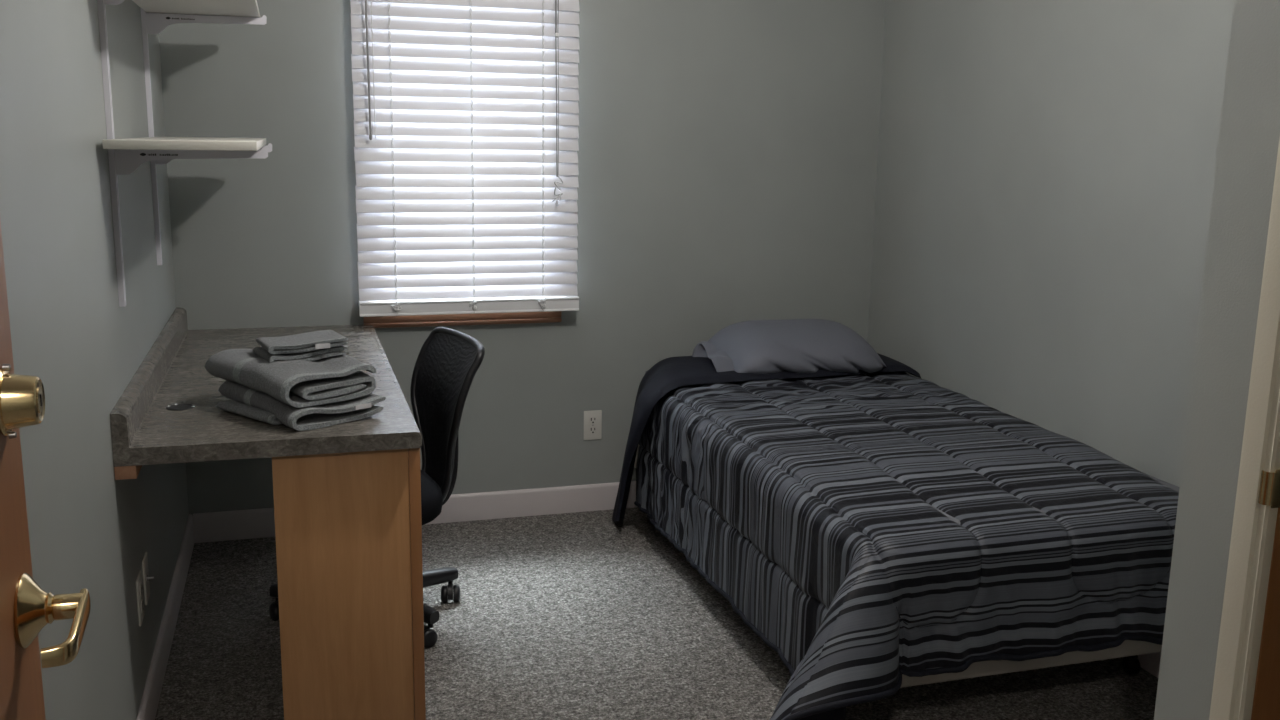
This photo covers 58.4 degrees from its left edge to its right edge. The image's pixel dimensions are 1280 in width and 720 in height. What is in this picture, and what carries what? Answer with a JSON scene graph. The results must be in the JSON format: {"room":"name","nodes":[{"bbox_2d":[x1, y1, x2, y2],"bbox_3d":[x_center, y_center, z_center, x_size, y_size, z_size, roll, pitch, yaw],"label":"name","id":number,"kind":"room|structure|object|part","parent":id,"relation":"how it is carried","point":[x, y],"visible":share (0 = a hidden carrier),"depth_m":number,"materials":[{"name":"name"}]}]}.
{"room":"bedroom","nodes":[
{"label":"bedroom","id":0,"kind":"room"},
{"bbox_2d":[0,0,188,719],"bbox_3d":[-0.862,-0.069,1.327,0.120,2.440,5.420,-2,12,-17],"label":"wall","id":1,"kind":"structure","parent":0,"point":[92,530],"depth_m":2.16,"materials":[{"name":"paint"}]},
{"bbox_2d":[97,0,125,306],"bbox_3d":[-1.171,-0.726,2.496,0.014,1.228,0.025,-2,12,-17],"label":"shelf standard","id":2,"kind":"object","parent":1,"relation":"attached to","point":[101,6],"visible":0.98,"depth_m":2.54,"materials":[{"name":"white metal"}]},
{"bbox_2d":[104,0,124,4],"bbox_3d":[-1.008,-0.812,2.529,0.325,0.065,0.014,-2,12,-17],"label":"shelf bracket","id":3,"kind":"object","parent":2,"relation":"attached to","point":[109,2],"visible":1,"depth_m":2.49,"materials":[{"name":"white metal"}]},
{"bbox_2d":[102,137,265,150],"bbox_3d":[-1.149,-0.569,2.996,0.305,0.020,1.224,-2,12,-17],"label":"shelf board","id":4,"kind":"object","parent":2,"relation":"attached to","point":[148,143],"visible":1,"depth_m":2.44,"materials":[{"name":"laminate"}]},
{"bbox_2d":[114,147,267,174],"bbox_3d":[-1.014,-0.453,2.599,0.325,0.065,0.014,-2,12,-17],"label":"shelf bracket","id":5,"kind":"object","parent":2,"relation":"attached to","point":[127,161],"visible":0.96,"depth_m":2.57,"materials":[{"name":"white metal"}]},
{"bbox_2d":[132,0,259,16],"bbox_3d":[-1.143,-0.928,2.925,0.305,0.020,1.224,-2,12,-17],"label":"shelf board","id":6,"kind":"object","parent":2,"relation":"attached to","point":[244,8],"visible":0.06,"depth_m":3.08,"materials":[{"name":"laminate"}]},
{"bbox_2d":[136,571,143,625],"bbox_3d":[-1.185,0.566,2.716,0.008,0.114,0.070,-2,12,-17],"label":"wall outlet","id":7,"kind":"object","parent":1,"relation":"attached to","point":[139,589],"visible":1,"depth_m":2.70,"materials":[{"name":"grey plastic"}]},
{"bbox_2d":[140,583,142,596],"bbox_3d":[-1.183,0.546,2.713,0.003,0.027,0.034,-2,12,-17],"label":"receptacle","id":8,"kind":"object","parent":7,"relation":"attached to","point":[141,588],"depth_m":2.71,"materials":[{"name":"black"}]},
{"bbox_2d":[141,599,143,612],"bbox_3d":[-1.184,0.585,2.721,0.003,0.027,0.034,-2,12,-17],"label":"receptacle","id":9,"kind":"object","parent":7,"relation":"attached to","point":[142,602],"depth_m":2.72,"materials":[{"name":"white plastic"}]},
{"bbox_2d":[142,552,153,604],"bbox_3d":[-1.215,0.540,2.834,0.022,0.114,0.070,-2,12,-17],"label":"cable jack","id":10,"kind":"object","parent":1,"relation":"attached to","point":[146,577],"visible":1,"depth_m":2.82,"materials":[{"name":"grey plastic"}]},
{"bbox_3d":[-1.222,0.540,2.832,0.005,0.114,0.070,-2,12,-17],"label":"plate","id":11,"kind":"part","parent":10,"relation":"part of","materials":[{"name":"grey plastic"}]},
{"bbox_2d":[110,307,188,448],"bbox_3d":[-1.320,0.006,3.139,0.036,0.078,1.538,-2,12,-17],"label":"backsplash","id":12,"kind":"structure","parent":1,"relation":"attached to","point":[127,417],"depth_m":2.80,"materials":[{"name":"laminate"}]},
{"bbox_2d":[140,8,161,264],"bbox_3d":[-1.406,-0.881,3.259,0.014,1.224,0.025,-2,12,-17],"label":"shelf standard","id":13,"kind":"object","parent":1,"relation":"attached to","point":[143,13],"visible":0.88,"depth_m":3.29,"materials":[{"name":"white metal"}]},
{"bbox_2d":[146,12,266,33],"bbox_3d":[-1.244,-0.965,3.292,0.325,0.065,0.014,-2,12,-17],"label":"shelf bracket","id":14,"kind":"object","parent":13,"relation":"attached to","point":[156,23],"visible":1,"depth_m":3.27,"materials":[{"name":"white metal"}]},
{"bbox_2d":[155,143,271,164],"bbox_3d":[-1.250,-0.606,3.363,0.325,0.065,0.014,-2,12,-17],"label":"shelf bracket","id":15,"kind":"object","parent":13,"relation":"attached to","point":[269,146],"visible":0.23,"depth_m":3.32,"materials":[{"name":"white metal"}]},
{"bbox_2d":[136,514,193,719],"bbox_3d":[-1.053,0.921,2.335,0.013,0.104,3.550,-2,12,-17],"label":"baseboard","id":16,"kind":"structure","parent":1,"relation":"attached to","point":[150,698],"depth_m":3.13,"materials":[{"name":"paint"}]},
{"bbox_2d":[159,0,885,515],"bbox_3d":[-0.332,-0.624,4.214,2.598,2.440,0.140,-2,12,-17],"label":"wall","id":17,"kind":"structure","parent":0,"point":[728,151],"depth_m":4.24,"materials":[{"name":"paint"}]},
{"bbox_2d":[193,481,636,542],"bbox_3d":[-0.329,0.536,4.365,2.571,0.104,0.013,-2,12,-17],"label":"baseboard","id":18,"kind":"structure","parent":17,"relation":"attached to","point":[252,523],"depth_m":4.29,"materials":[{"name":"paint"}]},
{"bbox_2d":[363,311,561,327],"bbox_3d":[-0.633,-0.783,4.043,0.713,1.323,0.097,-2,12,-17],"label":"trim","id":19,"kind":"structure","parent":17,"relation":"attached to","point":[553,316],"depth_m":4.12,"materials":[{"name":"brown wood"}]},
{"bbox_2d":[350,0,579,316],"bbox_3d":[-0.590,-0.806,3.957,0.779,1.302,0.072,-2,12,-17],"label":"window blind","id":20,"kind":"object","parent":17,"relation":"attached to","point":[466,119],"visible":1,"depth_m":3.97,"materials":[{"name":"white plastic"}]},
{"bbox_3d":[-0.886,-1.060,3.789,0.005,0.640,0.003,-2,12,-17],"label":"tilt cord","id":21,"kind":"part","parent":20,"relation":"part of","materials":[{"name":"white plastic"}]},
{"bbox_3d":[-0.839,-0.783,3.873,0.009,1.183,0.017,-2,12,-17],"label":"ladder cord","id":22,"kind":"part","parent":20,"relation":"part of","materials":[{"name":"white fabric"}]},
{"bbox_3d":[-0.602,-0.194,4.082,0.778,0.051,0.052,-2,12,-17],"label":"rail","id":23,"kind":"part","parent":20,"relation":"part of","materials":[{"name":"white plastic"}]},
{"bbox_3d":[-0.580,-0.794,3.950,0.009,1.183,0.017,-2,12,-17],"label":"ladder cord","id":24,"kind":"part","parent":20,"relation":"part of","materials":[{"name":"white fabric"}]},
{"bbox_3d":[-0.341,-0.804,4.022,0.009,1.183,0.017,-2,12,-17],"label":"ladder cord","id":25,"kind":"part","parent":20,"relation":"part of","materials":[{"name":"white fabric"}]},
{"bbox_3d":[-0.288,-1.023,3.978,0.018,0.765,0.006,-2,11,-13],"label":"lift cord","id":26,"kind":"part","parent":20,"relation":"part of","materials":[{"name":"white fabric"}]},
{"bbox_2d":[584,410,601,439],"bbox_3d":[-0.180,0.248,4.357,0.070,0.114,0.008,-2,12,-17],"label":"wall outlet","id":27,"kind":"object","parent":17,"relation":"attached to","point":[592,419],"visible":1,"depth_m":4.35,"materials":[{"name":"grey plastic"}]},
{"bbox_2d":[589,427,596,433],"bbox_3d":[-0.179,0.268,4.359,0.034,0.027,0.003,-2,12,-17],"label":"receptacle","id":28,"kind":"object","parent":27,"relation":"attached to","point":[592,430],"depth_m":4.36,"materials":[{"name":"white plastic"}]},
{"bbox_2d":[589,417,596,423],"bbox_3d":[-0.179,0.230,4.351,0.034,0.027,0.003,-2,12,-17],"label":"receptacle","id":29,"kind":"object","parent":27,"relation":"attached to","point":[592,420],"depth_m":4.35,"materials":[{"name":"white plastic"}]},
{"bbox_2d":[155,507,1157,719],"bbox_3d":[0.428,1.119,1.926,2.898,0.080,5.550,-2,12,-17],"label":"floor","id":30,"kind":"structure","parent":0,"point":[586,615],"depth_m":3.22,"materials":[{"name":"carpet"}]},
{"bbox_2d":[272,448,425,719],"bbox_3d":[-0.725,0.517,2.840,0.326,0.714,0.394,-2,12,-17],"label":"base cabinet","id":31,"kind":"object","parent":30,"relation":"on","point":[348,526],"visible":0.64,"depth_m":2.65,"materials":[{"name":"brown wood"}]},
{"bbox_2d":[110,307,421,479],"bbox_3d":[-1.028,0.027,3.233,0.647,0.146,1.538,-2,12,-17],"label":"countertop","id":32,"kind":"structure","parent":31,"relation":"on","point":[167,413],"depth_m":2.67,"materials":[{"name":"laminate"}]},
{"bbox_2d":[215,400,282,424],"bbox_3d":[-0.872,0.110,2.769,0.238,0.025,0.203,10,14,38],"label":"hand towel","id":33,"kind":"object","parent":32,"relation":"on","point":[233,406],"visible":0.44,"depth_m":2.69,"materials":[{"name":"grey fabric"}]},
{"bbox_2d":[218,380,385,430],"bbox_3d":[-0.818,0.090,2.772,0.249,0.067,0.377,-10,15,-44],"label":"bath towel","id":34,"kind":"object","parent":32,"relation":"on","point":[329,414],"visible":0.43,"depth_m":2.67,"materials":[{"name":"grey fabric"}]},
{"bbox_2d":[204,349,375,407],"bbox_3d":[-0.851,0.028,2.780,0.390,0.088,0.248,11,15,42],"label":"bath towel","id":35,"kind":"object","parent":34,"relation":"on","point":[295,383],"visible":0.78,"depth_m":2.68,"materials":[{"name":"grey fabric"}]},
{"bbox_2d":[252,345,348,362],"bbox_3d":[-0.826,-0.023,2.785,0.190,0.028,0.167,-6,13,-32],"label":"washcloth","id":36,"kind":"object","parent":35,"relation":"on","point":[338,350],"visible":0.64,"depth_m":2.73,"materials":[{"name":"grey fabric"}]},
{"bbox_2d":[255,330,347,353],"bbox_3d":[-0.821,-0.047,2.779,0.188,0.027,0.170,-5,13,-28],"label":"washcloth","id":37,"kind":"object","parent":36,"relation":"on","point":[316,340],"visible":1,"depth_m":2.74,"materials":[{"name":"grey fabric"}]},
{"bbox_3d":[-0.582,0.511,2.883,0.026,0.714,0.394,-2,12,-17],"label":"frame","id":38,"kind":"part","parent":31,"relation":"part of","materials":[{"name":"brown wood"}]},
{"bbox_2d":[269,327,484,647],"bbox_3d":[-0.772,0.357,3.341,0.597,0.834,0.563,-5,12,-26],"label":"office chair","id":39,"kind":"object","parent":30,"relation":"on","point":[447,363],"visible":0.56,"depth_m":3.42,"materials":[{"name":"black plastic"}]},
{"bbox_3d":[-0.959,0.676,3.388,0.266,0.060,0.060,1,11,1],"label":"arm","id":40,"kind":"part","parent":39,"relation":"part of","materials":[{"name":"black plastic"}]},
{"bbox_3d":[-0.684,0.699,3.296,0.266,0.060,0.060,9,14,36],"label":"arm","id":41,"kind":"part","parent":39,"relation":"part of","materials":[{"name":"black plastic"}]},
{"bbox_3d":[-0.812,0.397,3.325,0.439,0.091,0.479,-5,12,-26],"label":"seat","id":42,"kind":"part","parent":39,"relation":"part of","materials":[{"name":"black fabric"}]},
{"bbox_3d":[-0.681,0.665,3.472,0.266,0.060,0.060,-7,13,-34],"label":"arm","id":43,"kind":"part","parent":39,"relation":"part of","materials":[{"name":"black plastic"}]},
{"bbox_3d":[-0.568,0.179,3.407,0.148,0.475,0.446,-5,12,-26],"label":"backrest","id":44,"kind":"part","parent":39,"relation":"part of","materials":[{"name":"fabric"}]},
{"bbox_3d":[-0.568,0.177,3.406,0.148,0.499,0.462,-5,12,-26],"label":"frame","id":45,"kind":"part","parent":39,"relation":"part of","materials":[{"name":"black plastic"}]},
{"bbox_2d":[634,370,1179,687],"bbox_3d":[0.705,0.461,3.630,0.960,0.566,1.895,-2,12,-17],"label":"bed","id":46,"kind":"object","parent":30,"relation":"on","point":[1130,650],"visible":0.11,"depth_m":2.77,"materials":[{"name":"beige fabric"}]},
{"bbox_2d":[612,353,1178,719],"bbox_3d":[0.576,0.459,3.425,1.379,0.626,2.032,-2,12,-17],"label":"comforter","id":47,"kind":"object","parent":46,"relation":"on","point":[803,500],"visible":0.88,"depth_m":2.81,"materials":[{"name":"black fabric"}]},
{"bbox_2d":[692,319,885,374],"bbox_3d":[0.534,-0.034,4.154,0.643,0.200,0.404,-2,11,-16],"label":"pillow","id":48,"kind":"object","parent":47,"relation":"on","point":[790,345],"visible":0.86,"depth_m":4.03,"materials":[{"name":"grey fabric"}]},
{"bbox_3d":[0.723,0.288,3.601,0.928,0.206,1.895,-2,12,-17],"label":"mattress","id":49,"kind":"part","parent":46,"relation":"part of","materials":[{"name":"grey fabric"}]},
{"bbox_3d":[1.343,0.792,3.118,0.027,0.134,0.050,-2,12,-17],"label":"leg","id":50,"kind":"part","parent":46,"relation":"part of","materials":[{"name":"black metal"}]},
{"bbox_2d":[867,0,1233,486],"bbox_3d":[1.739,-0.179,2.108,0.120,2.440,5.420,-2,12,-17],"label":"wall","id":51,"kind":"structure","parent":0,"point":[1046,168],"depth_m":3.47,"materials":[{"name":"paint"}]},
{"bbox_2d":[1138,652,1160,677],"bbox_3d":[1.294,0.735,3.485,0.013,0.104,2.681,-2,12,-17],"label":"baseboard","id":52,"kind":"structure","parent":51,"relation":"attached to","point":[1150,662],"depth_m":3.13,"materials":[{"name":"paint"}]},
{"bbox_2d":[1154,0,1279,719],"bbox_3d":[1.428,-0.044,1.392,0.898,2.440,1.005,-2,12,-17],"label":"wall","id":53,"kind":"structure","parent":0,"point":[1249,130],"depth_m":1.70,"materials":[{"name":"paint"}]},
{"bbox_2d":[1209,137,1279,719],"bbox_3d":[0.999,0.150,1.251,0.018,2.100,0.837,-2,12,-17],"label":"trim","id":54,"kind":"structure","parent":53,"relation":"attached to","point":[1254,523],"depth_m":1.64,"materials":[{"name":"beige paint"}]},
{"bbox_2d":[1251,469,1279,719],"bbox_3d":[1.048,0.171,1.279,0.146,2.050,0.733,-2,12,-17],"label":"door","id":55,"kind":"structure","parent":53,"relation":"in","point":[1266,701],"depth_m":1.65,"materials":[{"name":"brown wood"}]},
{"bbox_3d":[0.911,0.180,1.609,0.052,0.056,0.002,-2,12,-17],"label":"plate","id":56,"kind":"part","parent":55,"relation":"part of","materials":[{"name":"gold metal"}]},
{"bbox_3d":[0.777,0.097,0.620,2.598,2.440,0.120,-2,12,-17],"label":"wall","id":57,"kind":"structure","parent":0,"visible":0},
{"bbox_2d":[0,221,90,719],"bbox_3d":[-0.513,0.241,0.808,0.104,2.018,0.887,-2,12,-17],"label":"door","id":58,"kind":"structure","parent":57,"relation":"in","point":[26,608],"depth_m":1.15,"materials":[{"name":"brown wood"}]},
{"bbox_3d":[-0.578,0.269,1.155,0.030,0.038,0.113,-2,12,-17],"label":"lever","id":59,"kind":"part","parent":58,"relation":"part of","materials":[{"name":"gold metal"}]}
]}

